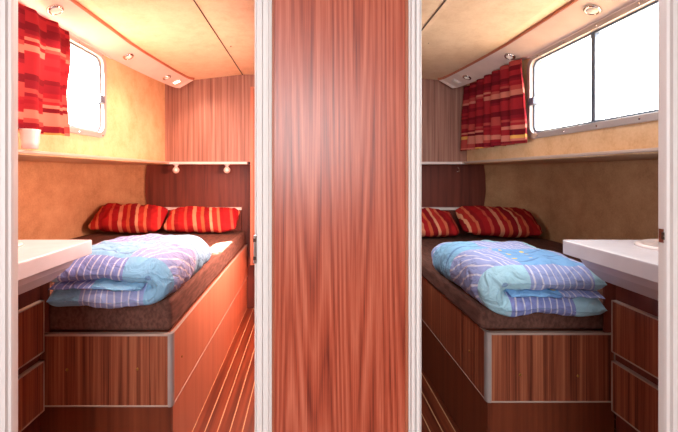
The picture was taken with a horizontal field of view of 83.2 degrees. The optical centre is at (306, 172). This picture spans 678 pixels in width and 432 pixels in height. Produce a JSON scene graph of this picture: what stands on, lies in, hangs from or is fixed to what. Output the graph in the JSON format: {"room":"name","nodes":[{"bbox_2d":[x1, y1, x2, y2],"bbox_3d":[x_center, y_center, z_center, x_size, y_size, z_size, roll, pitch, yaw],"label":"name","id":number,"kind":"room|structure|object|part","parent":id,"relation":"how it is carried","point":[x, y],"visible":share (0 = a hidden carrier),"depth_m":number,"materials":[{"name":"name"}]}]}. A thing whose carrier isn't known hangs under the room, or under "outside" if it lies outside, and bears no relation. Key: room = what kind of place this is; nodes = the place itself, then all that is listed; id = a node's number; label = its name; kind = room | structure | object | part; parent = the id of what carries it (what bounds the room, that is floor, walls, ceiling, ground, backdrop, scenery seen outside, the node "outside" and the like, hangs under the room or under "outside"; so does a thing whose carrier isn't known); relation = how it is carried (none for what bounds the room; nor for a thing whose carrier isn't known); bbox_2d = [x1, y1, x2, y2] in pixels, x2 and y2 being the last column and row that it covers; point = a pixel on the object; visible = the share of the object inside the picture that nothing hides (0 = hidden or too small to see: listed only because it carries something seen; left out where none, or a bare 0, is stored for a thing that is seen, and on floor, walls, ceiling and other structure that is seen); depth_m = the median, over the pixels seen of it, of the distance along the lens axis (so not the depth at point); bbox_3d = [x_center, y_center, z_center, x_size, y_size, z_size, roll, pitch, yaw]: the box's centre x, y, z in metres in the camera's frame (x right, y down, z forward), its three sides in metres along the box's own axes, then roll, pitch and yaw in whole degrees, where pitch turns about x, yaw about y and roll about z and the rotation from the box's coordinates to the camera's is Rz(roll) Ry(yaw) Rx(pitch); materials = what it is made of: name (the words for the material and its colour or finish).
{"room":"boat cabin","nodes":[
{"label":"boat cabin","id":0,"kind":"room"},
{"bbox_2d":[18,161,146,239],"bbox_3d":[-1.750,0.586,2.305,0.540,1.368,2.710,0,0,0],"label":"wall","id":1,"kind":"structure","parent":0,"point":[57,201],"depth_m":3.06,"materials":[{"name":"paint"}]},
{"bbox_2d":[18,55,164,160],"bbox_3d":[-1.300,-0.510,2.275,0.060,0.840,2.650,0,0,0],"label":"wall","id":2,"kind":"structure","parent":0,"point":[135,100],"depth_m":2.67,"materials":[{"name":"beige paint"}]},
{"bbox_2d":[18,2,70,135],"bbox_3d":[-1.218,-0.453,1.591,0.046,0.545,0.729,0,0,0],"label":"curtain","id":3,"kind":"object","parent":2,"relation":"hanging from","point":[44,51],"visible":0.77,"depth_m":1.77,"materials":[{"name":"red fabric"}]},
{"bbox_2d":[46,4,63,14],"bbox_3d":[-1.194,-0.773,1.800,0.072,0.041,0.076,0,0,0],"label":"recessed light","id":4,"kind":"object","parent":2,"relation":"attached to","point":[55,9],"visible":1,"depth_m":1.79,"materials":[{"name":"silver metal"}]},
{"bbox_2d":[69,34,106,137],"bbox_3d":[-1.285,-0.476,1.820,0.070,0.522,1.140,0,0,0],"label":"window","id":5,"kind":"structure","parent":2,"relation":"in","point":[99,129],"depth_m":2.34,"materials":[{"name":"metal"}]},
{"bbox_2d":[69,33,111,58],"bbox_3d":[-1.264,-0.739,1.705,0.012,0.006,1.490,0,0,0],"label":"trim","id":6,"kind":"structure","parent":2,"relation":"attached to","point":[69,33],"depth_m":2.24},
{"bbox_2d":[18,0,192,87],"bbox_3d":[-1.167,-0.802,2.144,0.230,0.123,2.376,0,0,3],"label":"trim","id":7,"kind":"structure","parent":2,"relation":"attached to","point":[75,20],"depth_m":2.20,"materials":[{"name":"white plastic"}]},
{"bbox_2d":[123,53,133,59],"bbox_3d":[-1.186,-0.773,2.520,0.068,0.040,0.072,0,0,0],"label":"recessed light","id":8,"kind":"object","parent":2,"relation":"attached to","point":[128,56],"visible":1,"depth_m":2.51,"materials":[{"name":"silver metal"}]},
{"bbox_2d":[70,0,194,79],"bbox_3d":[-1.087,-0.827,2.144,0.084,0.030,2.369,0,0,3],"label":"trim","id":9,"kind":"structure","parent":2,"relation":"attached to","point":[75,2],"depth_m":2.30,"materials":[{"name":"orange wood"}]},
{"bbox_2d":[163,75,170,79],"bbox_3d":[-1.134,-0.773,3.070,0.068,0.040,0.072,0,0,0],"label":"recessed light","id":10,"kind":"object","parent":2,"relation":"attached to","point":[166,77],"visible":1,"depth_m":3.06,"materials":[{"name":"silver metal"}]},
{"bbox_2d":[18,153,170,164],"bbox_3d":[-1.605,-0.089,2.275,0.730,0.019,2.650,0,0,0],"label":"shelf","id":11,"kind":"object","parent":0,"point":[21,156],"depth_m":2.43,"materials":[{"name":"brown wood"}]},
{"bbox_2d":[19,128,40,148],"bbox_3d":[-1.210,-0.148,1.660,0.082,0.084,0.082,0,0,0],"label":"cup","id":12,"kind":"object","parent":11,"relation":"on","point":[29,138],"visible":1,"depth_m":1.63,"materials":[{"name":"white ceramic"}]},
{"bbox_2d":[18,149,168,162],"bbox_3d":[-1.231,-0.093,2.169,0.018,0.015,2.438,0,0,0],"label":"trim","id":13,"kind":"structure","parent":11,"relation":"attached to","point":[19,150],"depth_m":2.05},
{"bbox_2d":[145,165,485,307],"bbox_3d":[0.080,0.575,3.620,3.210,1.390,0.080,0,0,0],"label":"wall","id":14,"kind":"structure","parent":0,"point":[193,185],"depth_m":3.58,"materials":[{"name":"brown wood"}]},
{"bbox_2d":[173,164,178,172],"bbox_3d":[-1.179,-0.037,3.417,0.060,0.082,0.066,0,0,0],"label":"lamp","id":15,"kind":"object","parent":14,"relation":"attached to","point":[175,169],"visible":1,"depth_m":3.40,"materials":[{"name":"white plastic"}]},
{"bbox_2d":[167,162,249,164],"bbox_3d":[-0.890,-0.089,3.478,0.720,0.022,0.205,0,0,0],"label":"trim","id":16,"kind":"structure","parent":14,"relation":"attached to","point":[171,163],"depth_m":3.38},
{"bbox_2d":[224,164,229,172],"bbox_3d":[-0.720,-0.037,3.417,0.060,0.082,0.066,0,0,0],"label":"lamp","id":17,"kind":"object","parent":14,"relation":"attached to","point":[226,169],"visible":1,"depth_m":3.40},
{"bbox_2d":[250,87,254,264],"bbox_3d":[-0.315,0.025,3.473,0.380,1.590,0.214,0,0,0],"label":"locker","id":18,"kind":"object","parent":14,"relation":"attached to","point":[252,89],"visible":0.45,"depth_m":3.39,"materials":[{"name":"orange wood"}]},
{"bbox_3d":[-0.315,0.025,3.377,0.330,1.550,0.022,0,0,0],"label":"door","id":19,"kind":"part","parent":18,"relation":"part of","materials":[{"name":"orange wood"}]},
{"bbox_2d":[165,75,466,161],"bbox_3d":[0.080,-0.515,3.530,2.760,0.830,0.260,0,0,0],"label":"wall","id":20,"kind":"structure","parent":0,"point":[207,120],"depth_m":3.40,"materials":[{"name":"laminate"}]},
{"bbox_2d":[422,0,445,29],"bbox_3d":[0.705,-0.879,2.180,0.006,0.006,2.440,0,0,0],"label":"trim","id":21,"kind":"structure","parent":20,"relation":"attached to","point":[445,0],"depth_m":2.10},
{"bbox_2d":[67,74,576,129],"bbox_3d":[0.100,0.160,3.690,5.000,2.220,0.060,0,0,0],"label":"window pane","id":22,"kind":"structure","parent":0,"point":[558,92],"depth_m":3.66,"materials":[{"name":"glass"}]},
{"bbox_2d":[76,0,570,79],"bbox_3d":[0.080,-0.888,2.350,2.840,0.124,2.800,0,0,0],"label":"ceiling","id":23,"kind":"structure","parent":0,"point":[176,33],"depth_m":2.25,"materials":[{"name":"beige paint"}]},
{"bbox_2d":[193,0,242,74],"bbox_3d":[-0.575,-0.879,2.180,0.006,0.006,2.440,0,0,0],"label":"trim","id":24,"kind":"structure","parent":23,"relation":"attached to","point":[193,0],"depth_m":2.37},
{"bbox_2d":[274,0,404,431],"bbox_3d":[0.078,0.220,0.920,0.320,2.100,0.040,0,0,0],"label":"wall","id":25,"kind":"structure","parent":0,"point":[339,65],"depth_m":0.90,"materials":[{"name":"red wood"}]},
{"bbox_2d":[253,234,256,263],"bbox_3d":[-0.121,0.178,0.897,0.008,0.066,0.029,0,0,0],"label":"strike plate","id":26,"kind":"object","parent":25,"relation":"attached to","point":[255,236],"visible":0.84,"depth_m":0.88,"materials":[{"name":"silver metal"}]},
{"bbox_2d":[255,0,271,431],"bbox_3d":[-0.103,0.220,0.907,0.041,2.100,0.045,0,0,0],"label":"trim","id":27,"kind":"structure","parent":25,"relation":"attached to","point":[263,8],"depth_m":0.89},
{"bbox_2d":[272,0,273,431],"bbox_3d":[-0.080,0.220,0.897,0.004,2.100,0.006,0,0,0],"label":"trim","id":28,"kind":"structure","parent":25,"relation":"attached to","point":[272,0],"depth_m":0.89,"materials":[{"name":"orange wood"}]},
{"bbox_2d":[405,0,407,431],"bbox_3d":[0.235,0.220,0.897,0.006,2.100,0.006,0,0,0],"label":"trim","id":29,"kind":"structure","parent":25,"relation":"attached to","point":[406,1],"depth_m":0.89,"materials":[{"name":"orange wood"}]},
{"bbox_2d":[408,0,421,431],"bbox_3d":[0.255,0.220,0.907,0.031,2.100,0.045,0,0,0],"label":"trim","id":30,"kind":"structure","parent":25,"relation":"attached to","point":[414,6],"depth_m":0.89,"materials":[{"name":"white wood"}]},
{"bbox_2d":[192,308,615,431],"bbox_3d":[0.100,1.295,0.725,5.000,0.050,6.050,0,0,0],"label":"floor","id":31,"kind":"structure","parent":0,"point":[229,406],"depth_m":2.14,"materials":[{"name":"brown wood"}]},
{"bbox_2d":[18,282,49,431],"bbox_3d":[-1.493,0.845,1.271,0.850,0.850,0.612,0,0,0],"label":"base cabinet","id":32,"kind":"object","parent":31,"relation":"on","point":[33,308],"visible":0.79,"depth_m":1.50,"materials":[{"name":"brown wood"}]},
{"bbox_3d":[-1.091,0.875,1.293,0.018,0.201,0.536,0,0,0],"label":"drawer","id":33,"kind":"part","parent":32,"relation":"part of","materials":[{"name":"laminate"}]},
{"bbox_3d":[-1.091,0.629,1.293,0.018,0.208,0.536,0,0,0],"label":"drawer","id":34,"kind":"part","parent":32,"relation":"part of","materials":[{"name":"laminate"}]},
{"bbox_2d":[18,240,91,294],"bbox_3d":[-1.381,0.336,1.232,1.072,0.167,0.535,0,0,0],"label":"countertop","id":35,"kind":"structure","parent":32,"relation":"on","point":[40,262],"depth_m":1.31,"materials":[{"name":"white laminate"}]},
{"bbox_2d":[40,244,247,431],"bbox_3d":[-1.234,0.969,2.573,1.353,0.602,1.994,0,0,0],"label":"bunk base","id":36,"kind":"object","parent":31,"relation":"on","point":[96,380],"visible":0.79,"depth_m":1.58,"materials":[{"name":"laminate"}]},
{"bbox_3d":[-0.848,0.821,1.590,0.539,0.292,0.020,0,0,0],"label":"panel","id":37,"kind":"part","parent":36,"relation":"part of","materials":[{"name":"laminate"}]},
{"bbox_2d":[50,230,171,283],"bbox_3d":[-1.575,0.598,2.561,0.666,0.139,1.938,0,0,0],"label":"mattress","id":38,"kind":"object","parent":36,"relation":"on","point":[96,238],"visible":0.18,"depth_m":3.21,"materials":[{"name":"brown fabric"}]},
{"bbox_2d":[88,203,167,232],"bbox_3d":[-1.544,0.390,3.306,0.611,0.246,0.292,0,0,0],"label":"pillow","id":39,"kind":"object","parent":38,"relation":"on","point":[111,217],"visible":1,"depth_m":3.21,"materials":[{"name":"red fabric"}]},
{"bbox_2d":[50,230,244,329],"bbox_3d":[-0.904,0.598,2.561,0.668,0.139,1.938,0,0,0],"label":"mattress","id":40,"kind":"object","parent":36,"relation":"on","point":[163,314],"visible":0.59,"depth_m":1.59,"materials":[{"name":"brown fabric"}]},
{"bbox_2d":[46,234,210,308],"bbox_3d":[-0.787,0.437,1.934,0.535,0.230,0.834,0,0,0],"label":"duvet","id":41,"kind":"object","parent":40,"relation":"on","point":[136,270],"visible":0.97,"depth_m":1.55,"materials":[{"name":"blue fabric"}]},
{"bbox_2d":[163,206,239,232],"bbox_3d":[-0.925,0.408,3.354,0.640,0.220,0.271,0,0,0],"label":"pillow","id":42,"kind":"object","parent":40,"relation":"on","point":[189,219],"visible":1,"depth_m":3.27,"materials":[{"name":"red fabric"}]},
{"bbox_3d":[-0.567,0.820,1.589,0.018,0.304,0.026,0,0,0],"label":"corner trim","id":43,"kind":"part","parent":36,"relation":"part of","materials":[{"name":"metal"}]},
{"bbox_2d":[159,207,241,229],"bbox_3d":[-1.016,0.495,3.555,0.809,0.350,0.047,0,0,0],"label":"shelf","id":44,"kind":"object","parent":36,"relation":"on","point":[239,221],"visible":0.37,"depth_m":3.54,"materials":[{"name":"brown wood"}]},
{"bbox_3d":[-0.570,0.821,2.586,0.020,0.293,1.968,0,0,0],"label":"panel","id":45,"kind":"part","parent":36,"relation":"part of","materials":[{"name":"brown wood"}]},
{"bbox_2d":[422,276,614,431],"bbox_3d":[1.407,0.967,2.573,1.325,0.607,1.994,0,0,0],"label":"bunk base","id":46,"kind":"object","parent":31,"relation":"on","point":[487,380],"visible":0.62,"depth_m":1.58,"materials":[{"name":"laminate"}]},
{"bbox_2d":[422,207,471,233],"bbox_3d":[1.175,0.492,3.555,0.809,0.345,0.047,0,0,0],"label":"headboard","id":47,"kind":"object","parent":46,"relation":"on","point":[451,210],"visible":0.02,"depth_m":3.54,"materials":[{"name":"brown wood"}]},
{"bbox_3d":[0.758,0.809,2.586,0.020,0.280,1.968,0,0,0],"label":"panel","id":48,"kind":"part","parent":46,"relation":"part of","materials":[{"name":"laminate"}]},
{"bbox_3d":[0.755,0.808,1.589,0.018,0.291,0.026,0,0,0],"label":"corner trim","id":49,"kind":"part","parent":46,"relation":"part of","materials":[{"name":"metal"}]},
{"bbox_2d":[422,234,602,328],"bbox_3d":[1.397,0.614,2.561,1.343,0.097,1.938,0,0,0],"label":"mattress","id":50,"kind":"object","parent":46,"relation":"on","point":[478,313],"visible":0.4,"depth_m":1.72,"materials":[{"name":"brown fabric"}]},
{"bbox_2d":[422,207,458,236],"bbox_3d":[0.999,0.431,3.346,0.624,0.251,0.290,0,0,0],"label":"pillow","id":51,"kind":"object","parent":50,"relation":"on","point":[435,222],"visible":0.52,"depth_m":3.24,"materials":[{"name":"red fabric"}]},
{"bbox_2d":[455,206,542,237],"bbox_3d":[1.665,0.422,3.324,0.675,0.260,0.312,0,0,0],"label":"pillow","id":52,"kind":"object","parent":50,"relation":"on","point":[512,222],"visible":1,"depth_m":3.22,"materials":[{"name":"red fabric"}]},
{"bbox_2d":[431,240,607,316],"bbox_3d":[0.946,0.473,1.934,0.537,0.228,0.831,0,0,0],"label":"duvet","id":53,"kind":"object","parent":50,"relation":"on","point":[509,278],"visible":1,"depth_m":1.56,"materials":[{"name":"blue fabric"}]},
{"bbox_3d":[1.022,0.809,1.590,0.511,0.279,0.020,0,0,0],"label":"panel","id":54,"kind":"part","parent":46,"relation":"part of","materials":[{"name":"laminate"}]},
{"bbox_2d":[603,282,657,431],"bbox_3d":[1.653,0.845,1.271,0.850,0.850,0.612,0,0,0],"label":"base cabinet","id":55,"kind":"object","parent":31,"relation":"on","point":[631,318],"visible":0.73,"depth_m":1.47,"materials":[{"name":"brown wood"}]},
{"bbox_2d":[563,239,657,299],"bbox_3d":[1.541,0.336,1.232,1.072,0.167,0.535,0,0,0],"label":"countertop","id":56,"kind":"structure","parent":55,"relation":"on","point":[632,265],"depth_m":1.30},
{"bbox_2d":[634,239,657,250],"bbox_3d":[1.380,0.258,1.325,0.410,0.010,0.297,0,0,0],"label":"basin","id":57,"kind":"object","parent":56,"relation":"in","point":[647,244],"depth_m":1.37,"materials":[{"name":"white ceramic"}]},
{"bbox_3d":[1.263,0.875,1.293,0.018,0.201,0.536,0,0,0],"label":"drawer","id":58,"kind":"part","parent":55,"relation":"part of","materials":[{"name":"laminate"}]},
{"bbox_3d":[1.263,0.629,1.293,0.018,0.208,0.536,0,0,0],"label":"drawer","id":59,"kind":"part","parent":55,"relation":"part of","materials":[{"name":"laminate"}]},
{"bbox_2d":[465,151,657,164],"bbox_3d":[1.765,-0.089,2.275,0.730,0.019,2.650,0,0,0],"label":"shelf","id":60,"kind":"object","parent":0,"point":[642,155],"depth_m":2.25,"materials":[{"name":"brown wood"}]},
{"bbox_2d":[422,162,464,164],"bbox_3d":[0.855,-0.089,3.478,1.190,0.022,0.205,0,0,0],"label":"trim","id":61,"kind":"structure","parent":60,"relation":"attached to","point":[423,163],"depth_m":3.38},
{"bbox_2d":[463,147,657,162],"bbox_3d":[1.391,-0.093,2.169,0.018,0.015,2.438,0,0,0],"label":"trim","id":62,"kind":"structure","parent":60,"relation":"attached to","point":[643,149],"depth_m":1.93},
{"bbox_2d":[467,58,657,160],"bbox_3d":[1.460,-0.510,2.275,0.060,0.840,2.650,0,0,0],"label":"wall","id":63,"kind":"structure","parent":0,"point":[645,134],"depth_m":2.01,"materials":[{"name":"beige paint"}]},
{"bbox_2d":[463,75,470,79],"bbox_3d":[1.294,-0.773,3.070,0.068,0.040,0.072,0,0,0],"label":"recessed light","id":64,"kind":"object","parent":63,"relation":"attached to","point":[466,77],"visible":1,"depth_m":3.06,"materials":[{"name":"silver metal"}]},
{"bbox_2d":[460,58,526,150],"bbox_3d":[1.372,-0.466,2.875,0.072,0.552,0.967,0,0,0],"label":"curtain","id":65,"kind":"object","parent":63,"relation":"hanging from","point":[494,105],"visible":1,"depth_m":2.74,"materials":[{"name":"red fabric"}]},
{"bbox_2d":[438,0,577,79],"bbox_3d":[1.247,-0.827,2.144,0.084,0.030,2.369,0,0,-3],"label":"trim","id":66,"kind":"structure","parent":63,"relation":"attached to","point":[571,2],"depth_m":2.28,"materials":[{"name":"orange wood"}]},
{"bbox_2d":[504,53,515,59],"bbox_3d":[1.346,-0.773,2.520,0.068,0.040,0.072,0,0,0],"label":"recessed light","id":67,"kind":"object","parent":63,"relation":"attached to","point":[509,56],"visible":1,"depth_m":2.51,"materials":[{"name":"silver metal"}]},
{"bbox_2d":[439,0,636,87],"bbox_3d":[1.327,-0.802,2.144,0.230,0.123,2.376,0,0,-3],"label":"trim","id":68,"kind":"structure","parent":63,"relation":"attached to","point":[572,19],"depth_m":2.17,"materials":[{"name":"white plastic"}]},
{"bbox_2d":[527,0,639,58],"bbox_3d":[1.424,-0.739,1.705,0.012,0.006,1.490,0,0,0],"label":"trim","id":69,"kind":"structure","parent":63,"relation":"attached to","point":[637,0],"depth_m":1.92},
{"bbox_2d":[527,0,657,138],"bbox_3d":[1.445,-0.476,1.853,0.070,0.522,1.205,0,0,0],"label":"window","id":70,"kind":"structure","parent":63,"relation":"in","point":[640,7],"depth_m":1.92,"materials":[{"name":"metal"}]},
{"bbox_2d":[583,4,601,14],"bbox_3d":[1.354,-0.773,1.800,0.072,0.041,0.076,0,0,0],"label":"recessed light","id":71,"kind":"object","parent":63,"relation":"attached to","point":[591,9],"visible":1,"depth_m":1.79,"materials":[{"name":"silver metal"}]},
{"bbox_2d":[484,160,657,359],"bbox_3d":[1.910,0.586,2.305,0.540,1.368,2.710,0,0,0],"label":"wall","id":72,"kind":"structure","parent":0,"point":[608,200],"depth_m":2.87,"materials":[{"name":"beige paint"}]},
{"bbox_3d":[-1.525,0.160,0.925,1.550,2.220,0.050,0,0,0],"label":"wall","id":73,"kind":"structure","parent":0,"visible":0},
{"bbox_2d":[0,0,17,431],"bbox_3d":[-0.724,0.220,0.899,0.057,2.100,0.029,0,0,0],"label":"trim","id":74,"kind":"structure","parent":73,"relation":"attached to","point":[8,8],"depth_m":0.89,"materials":[{"name":"white wood"}]},
{"bbox_3d":[1.700,0.160,0.925,1.600,2.220,0.050,0,0,0],"label":"wall","id":75,"kind":"structure","parent":0,"visible":0},
{"bbox_2d":[659,228,664,242],"bbox_3d":[0.846,0.149,0.905,0.006,0.033,0.014,0,0,0],"label":"strike plate","id":76,"kind":"object","parent":75,"relation":"attached to","point":[661,231],"visible":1,"depth_m":0.90,"materials":[{"name":"silver metal"}]},
{"bbox_2d":[658,0,677,431],"bbox_3d":[0.874,0.220,0.899,0.057,2.100,0.029,0,0,0],"label":"trim","id":77,"kind":"structure","parent":75,"relation":"attached to","point":[667,9],"depth_m":0.89,"materials":[{"name":"white wood"}]}
]}

